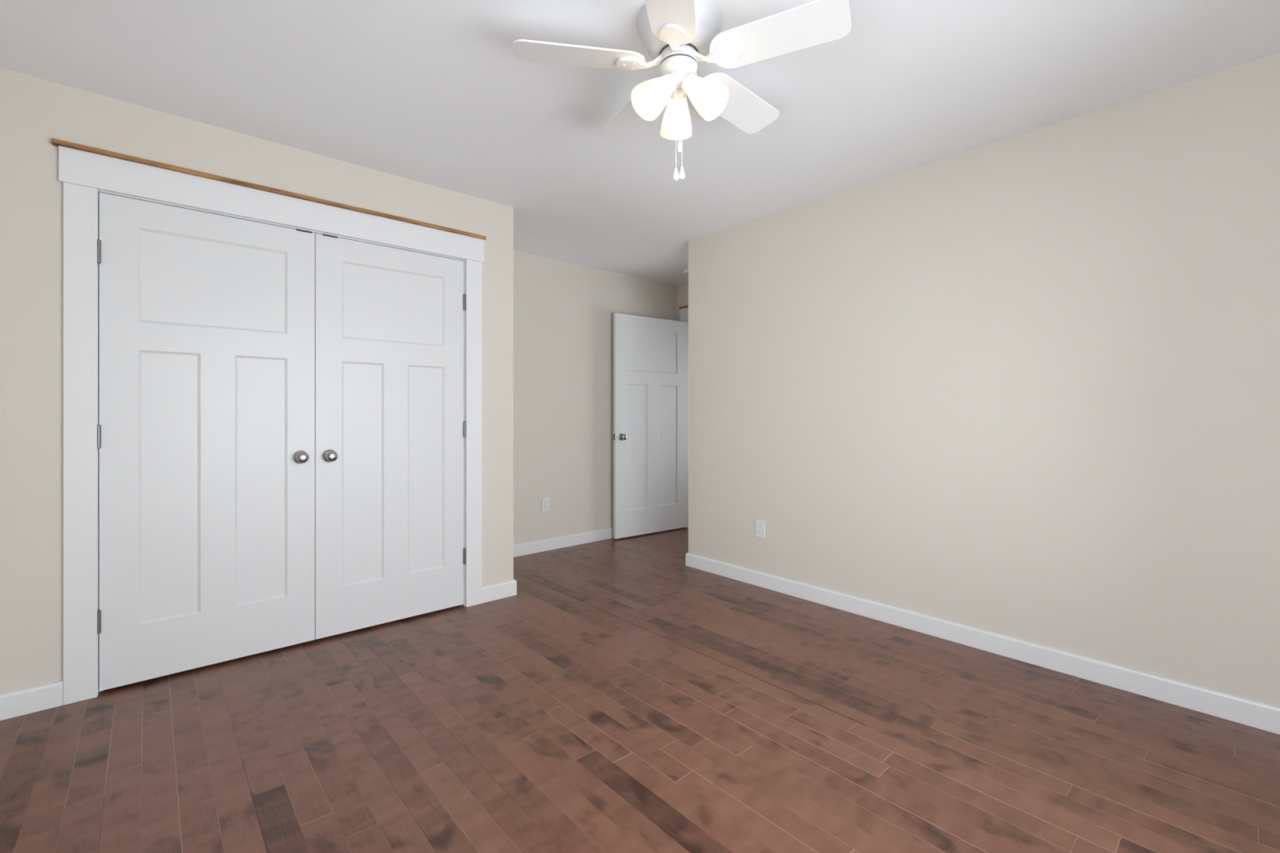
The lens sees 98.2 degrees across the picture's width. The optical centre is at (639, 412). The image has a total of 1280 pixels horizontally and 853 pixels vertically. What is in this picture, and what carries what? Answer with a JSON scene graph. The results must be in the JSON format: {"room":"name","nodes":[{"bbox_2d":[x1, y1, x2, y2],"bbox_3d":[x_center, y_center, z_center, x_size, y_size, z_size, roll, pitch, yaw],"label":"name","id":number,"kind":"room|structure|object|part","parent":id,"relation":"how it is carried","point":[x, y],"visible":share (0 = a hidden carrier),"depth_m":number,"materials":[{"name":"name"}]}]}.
{"room":"empty bedroom","nodes":[
{"label":"empty bedroom","id":0,"kind":"room"},
{"bbox_2d":[0,67,513,693],"bbox_3d":[-1.884,-0.071,3.081,2.170,2.438,0.830,0,0,-42],"label":"wall","id":1,"kind":"structure","parent":0,"point":[34,111],"depth_m":2.17,"materials":[{"name":"beige paint"}]},
{"bbox_2d":[97,191,315,691],"bbox_3d":[-1.901,0.119,2.494,0.780,2.026,0.098,0,0,-42],"label":"door","id":2,"kind":"structure","parent":1,"relation":"in","point":[206,428],"depth_m":2.47,"materials":[{"name":"white paint"}]},
{"bbox_3d":[-1.641,0.219,2.695,0.054,0.054,0.054,0,0,-42],"label":"knob","id":3,"kind":"part","parent":2,"relation":"part of","materials":[{"name":"silver metal"}]},
{"bbox_2d":[51,137,486,705],"bbox_3d":[-1.646,0.044,2.792,1.800,2.207,0.149,0,0,-42],"label":"door frame","id":4,"kind":"structure","parent":1,"relation":"attached to","point":[85,171],"depth_m":2.25,"materials":[{"name":"white paint"}]},
{"bbox_3d":[-2.228,0.122,2.208,0.096,2.050,0.018,0,0,-42],"label":"casing","id":5,"kind":"part","parent":4,"relation":"part of","materials":[{"name":"white paint"}]},
{"bbox_3d":[-1.607,-0.972,2.757,1.775,0.138,0.021,0,0,-42],"label":"head casing","id":6,"kind":"part","parent":4,"relation":"part of","materials":[{"name":"white paint"}]},
{"bbox_3d":[-1.653,-0.893,2.730,0.068,0.008,0.002,0,0,-42],"label":"catch plate","id":7,"kind":"part","parent":4,"relation":"part of","materials":[{"name":"grey metal"}]},
{"bbox_3d":[-1.567,-0.893,2.807,0.068,0.008,0.002,0,0,-42],"label":"catch plate","id":8,"kind":"part","parent":4,"relation":"part of","materials":[{"name":"grey metal"}]},
{"bbox_3d":[-0.991,0.122,3.306,0.100,2.050,0.018,0,0,-42],"label":"casing","id":9,"kind":"part","parent":4,"relation":"part of","materials":[{"name":"white paint"}]},
{"bbox_2d":[315,233,466,639],"bbox_3d":[-1.316,0.119,3.013,0.780,2.026,0.098,0,0,-42],"label":"door","id":10,"kind":"structure","parent":1,"relation":"in","point":[390,426],"depth_m":2.98,"materials":[{"name":"white paint"}]},
{"bbox_3d":[-1.546,0.219,2.779,0.054,0.054,0.054,0,0,-42],"label":"knob","id":11,"kind":"part","parent":10,"relation":"part of","materials":[{"name":"silver metal"}]},
{"bbox_2d":[482,579,516,603],"bbox_3d":[-1.137,1.101,3.722,0.233,0.094,0.829,0,0,-42],"label":"baseboard","id":12,"kind":"structure","parent":1,"relation":"attached to","point":[508,588],"depth_m":3.41,"materials":[{"name":"white paint"}]},
{"bbox_2d":[513,250,676,544],"bbox_3d":[-1.337,-0.071,4.198,4.700,2.438,0.115,0,0,-42],"label":"wall","id":13,"kind":"structure","parent":0,"point":[563,311],"depth_m":4.75,"materials":[{"name":"beige paint"}]},
{"bbox_2d":[542,497,549,512],"bbox_3d":[-0.783,0.767,4.606,0.072,0.117,0.008,0,0,-42],"label":"wall outlet","id":14,"kind":"object","parent":13,"relation":"attached to","point":[545,501],"visible":1,"depth_m":4.60,"materials":[{"name":"white plastic"}]},
{"bbox_2d":[513,527,613,557],"bbox_3d":[-0.489,1.101,4.862,2.279,0.094,0.014,0,0,-42],"label":"baseboard","id":15,"kind":"structure","parent":13,"relation":"attached to","point":[529,548],"depth_m":4.70,"materials":[{"name":"white paint"}]},
{"bbox_2d":[0,527,1279,852],"bbox_3d":[0.643,1.188,2.843,5.865,0.080,4.770,0,0,-42],"label":"floor","id":16,"kind":"structure","parent":0,"point":[628,696],"depth_m":1.93,"materials":[{"name":"brown wood"}]},
{"bbox_2d":[0,0,1279,285],"bbox_3d":[0.643,-1.340,2.843,5.865,0.100,4.770,0,0,-42],"label":"ceiling","id":17,"kind":"structure","parent":0,"point":[437,93],"depth_m":2.16,"materials":[{"name":"white paint"}]},
{"bbox_2d":[512,0,851,181],"bbox_3d":[0.110,-1.027,1.816,1.029,0.525,1.029,0,0,0],"label":"ceiling fan","id":18,"kind":"object","parent":17,"relation":"hanging from","point":[677,35],"visible":1,"depth_m":1.77,"materials":[{"name":"white metal"}]},
{"bbox_3d":[-0.192,-1.146,1.783,0.418,0.006,0.148,0,12,-9],"label":"blade","id":19,"kind":"part","parent":18,"relation":"part of","materials":[{"name":"white wood"}]},
{"bbox_3d":[-0.019,-1.146,2.123,0.148,0.006,0.418,-13,6,-26],"label":"blade","id":20,"kind":"part","parent":18,"relation":"part of","materials":[{"name":"white wood"}]},
{"bbox_3d":[0.053,-1.029,1.790,0.124,0.112,0.112,-49,22,-21],"label":"lamp shade","id":21,"kind":"part","parent":18,"relation":"part of","materials":[{"name":"white glass"}]},
{"bbox_3d":[0.061,-1.038,1.795,0.084,0.047,0.047,-49,22,-21],"label":"bulb","id":22,"kind":"part","parent":18,"relation":"part of","materials":[{"name":"white glass"}]},
{"bbox_3d":[0.047,-1.153,1.821,0.044,0.039,0.040,0,0,-9],"label":"iron arm","id":23,"kind":"part","parent":18,"relation":"part of","materials":[{"name":"white metal"}]},
{"bbox_2d":[662,73,676,93],"bbox_3d":[0.096,-1.079,1.816,0.030,0.057,0.057,-49,22,-21],"label":"socket","id":24,"kind":"object","parent":18,"relation":"attached to","point":[672,77],"depth_m":1.79,"materials":[{"name":"white ceramic"}]},
{"bbox_3d":[0.077,-1.146,1.514,0.148,0.006,0.418,12,2,9],"label":"blade","id":25,"kind":"part","parent":18,"relation":"part of","materials":[{"name":"white wood"}]},
{"bbox_3d":[0.128,-1.029,1.921,0.112,0.124,0.112,0,45,0],"label":"lamp shade","id":26,"kind":"part","parent":18,"relation":"part of","materials":[{"name":"white glass"}]},
{"bbox_3d":[0.115,-1.153,1.753,0.040,0.039,0.044,0,0,9],"label":"iron arm","id":27,"kind":"part","parent":18,"relation":"part of","materials":[{"name":"white metal"}]},
{"bbox_2d":[669,88,686,99],"bbox_3d":[0.128,-1.079,1.871,0.057,0.057,0.030,0,-45,0],"label":"socket","id":28,"kind":"object","parent":18,"relation":"attached to","point":[677,95],"depth_m":1.86,"materials":[{"name":"white ceramic"}]},
{"bbox_3d":[0.138,-0.946,1.822,0.003,0.280,0.003,0,0,0],"label":"pull chain","id":29,"kind":"part","parent":18,"relation":"part of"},
{"bbox_2d":[681,73,695,92],"bbox_3d":[0.160,-1.079,1.816,0.030,0.057,0.057,49,22,21],"label":"socket","id":30,"kind":"object","parent":18,"relation":"attached to","point":[686,78],"depth_m":1.79,"materials":[{"name":"white ceramic"}]},
{"bbox_3d":[0.201,-1.153,1.797,0.044,0.039,0.040,0,0,27],"label":"iron arm","id":31,"kind":"part","parent":18,"relation":"part of","materials":[{"name":"white metal"}]},
{"bbox_3d":[0.203,-1.029,1.790,0.124,0.112,0.112,49,22,21],"label":"lamp shade","id":32,"kind":"part","parent":18,"relation":"part of","materials":[{"name":"white glass"}]},
{"bbox_3d":[0.195,-1.038,1.795,0.084,0.047,0.047,49,22,21],"label":"bulb","id":33,"kind":"part","parent":18,"relation":"part of","materials":[{"name":"white glass"}]},
{"bbox_3d":[0.357,-1.146,2.063,0.418,0.006,0.148,0,-12,-45],"label":"blade","id":34,"kind":"part","parent":18,"relation":"part of","materials":[{"name":"white wood"}]},
{"bbox_3d":[0.417,-1.146,1.687,0.418,0.006,0.148,0,-12,27],"label":"blade","id":35,"kind":"part","parent":18,"relation":"part of","materials":[{"name":"white wood"}]},
{"bbox_2d":[683,266,688,274],"bbox_3d":[0.455,-1.266,4.980,0.140,0.047,0.140,0,0,-42],"label":"smoke detector","id":36,"kind":"object","parent":17,"relation":"attached to","point":[685,269],"visible":0.23,"depth_m":4.95,"materials":[{"name":"white plastic"}]},
{"bbox_2d":[676,283,688,321],"bbox_3d":[0.819,-0.071,5.221,0.115,2.438,1.215,0,0,-42],"label":"wall","id":37,"kind":"structure","parent":0,"point":[682,290],"depth_m":5.59,"materials":[{"name":"beige paint"}]},
{"bbox_2d":[679,305,688,528],"bbox_3d":[0.787,0.044,5.232,0.149,2.207,1.029,0,0,-42],"label":"door frame","id":38,"kind":"structure","parent":37,"relation":"attached to","point":[683,309],"depth_m":5.51,"materials":[{"name":"white paint"}]},
{"bbox_2d":[613,312,687,538],"bbox_3d":[0.112,0.120,5.247,0.886,2.028,0.161,0,0,-37],"label":"door","id":39,"kind":"structure","parent":38,"relation":"attached to","point":[650,354],"depth_m":5.21,"materials":[{"name":"white paint"}]},
{"bbox_3d":[-0.146,0.221,4.982,0.054,0.054,0.054,0,0,-37],"label":"knob","id":40,"kind":"part","parent":39,"relation":"part of","materials":[{"name":"silver metal"}]},
{"bbox_3d":[0.750,-0.972,5.197,0.021,0.138,1.020,0,0,-42],"label":"head casing","id":41,"kind":"part","parent":38,"relation":"part of","materials":[{"name":"white paint"}]},
{"bbox_3d":[0.444,0.122,5.543,0.018,2.050,0.096,0,0,-42],"label":"casing","id":42,"kind":"part","parent":38,"relation":"part of","materials":[{"name":"white paint"}]},
{"bbox_2d":[688,52,1279,706],"bbox_3d":[1.547,-0.071,2.909,0.115,2.438,3.440,0,0,-42],"label":"wall","id":43,"kind":"structure","parent":0,"point":[1026,386],"depth_m":2.55,"materials":[{"name":"beige paint"}]},
{"bbox_2d":[755,519,764,538],"bbox_3d":[0.794,0.769,3.664,0.008,0.117,0.072,0,0,-42],"label":"wall outlet","id":44,"kind":"object","parent":43,"relation":"attached to","point":[760,524],"visible":1,"depth_m":3.66,"materials":[{"name":"white plastic"}]},
{"bbox_2d":[685,552,1279,734],"bbox_3d":[1.851,1.101,3.200,0.985,0.094,3.439,0,0,-42],"label":"baseboard","id":45,"kind":"structure","parent":43,"relation":"attached to","point":[1251,713],"depth_m":2.52,"materials":[{"name":"white paint"}]},
{"bbox_3d":[-1.508,-0.071,0.935,0.115,2.438,4.540,0,0,-42],"label":"wall","id":46,"kind":"structure","parent":0,"visible":0},
{"bbox_2d":[0,680,62,720],"bbox_3d":[-1.114,1.101,0.730,0.200,0.094,3.709,0,0,-42],"label":"baseboard","id":47,"kind":"structure","parent":46,"relation":"attached to","point":[18,703],"depth_m":2.12,"materials":[{"name":"white paint"}]}
]}

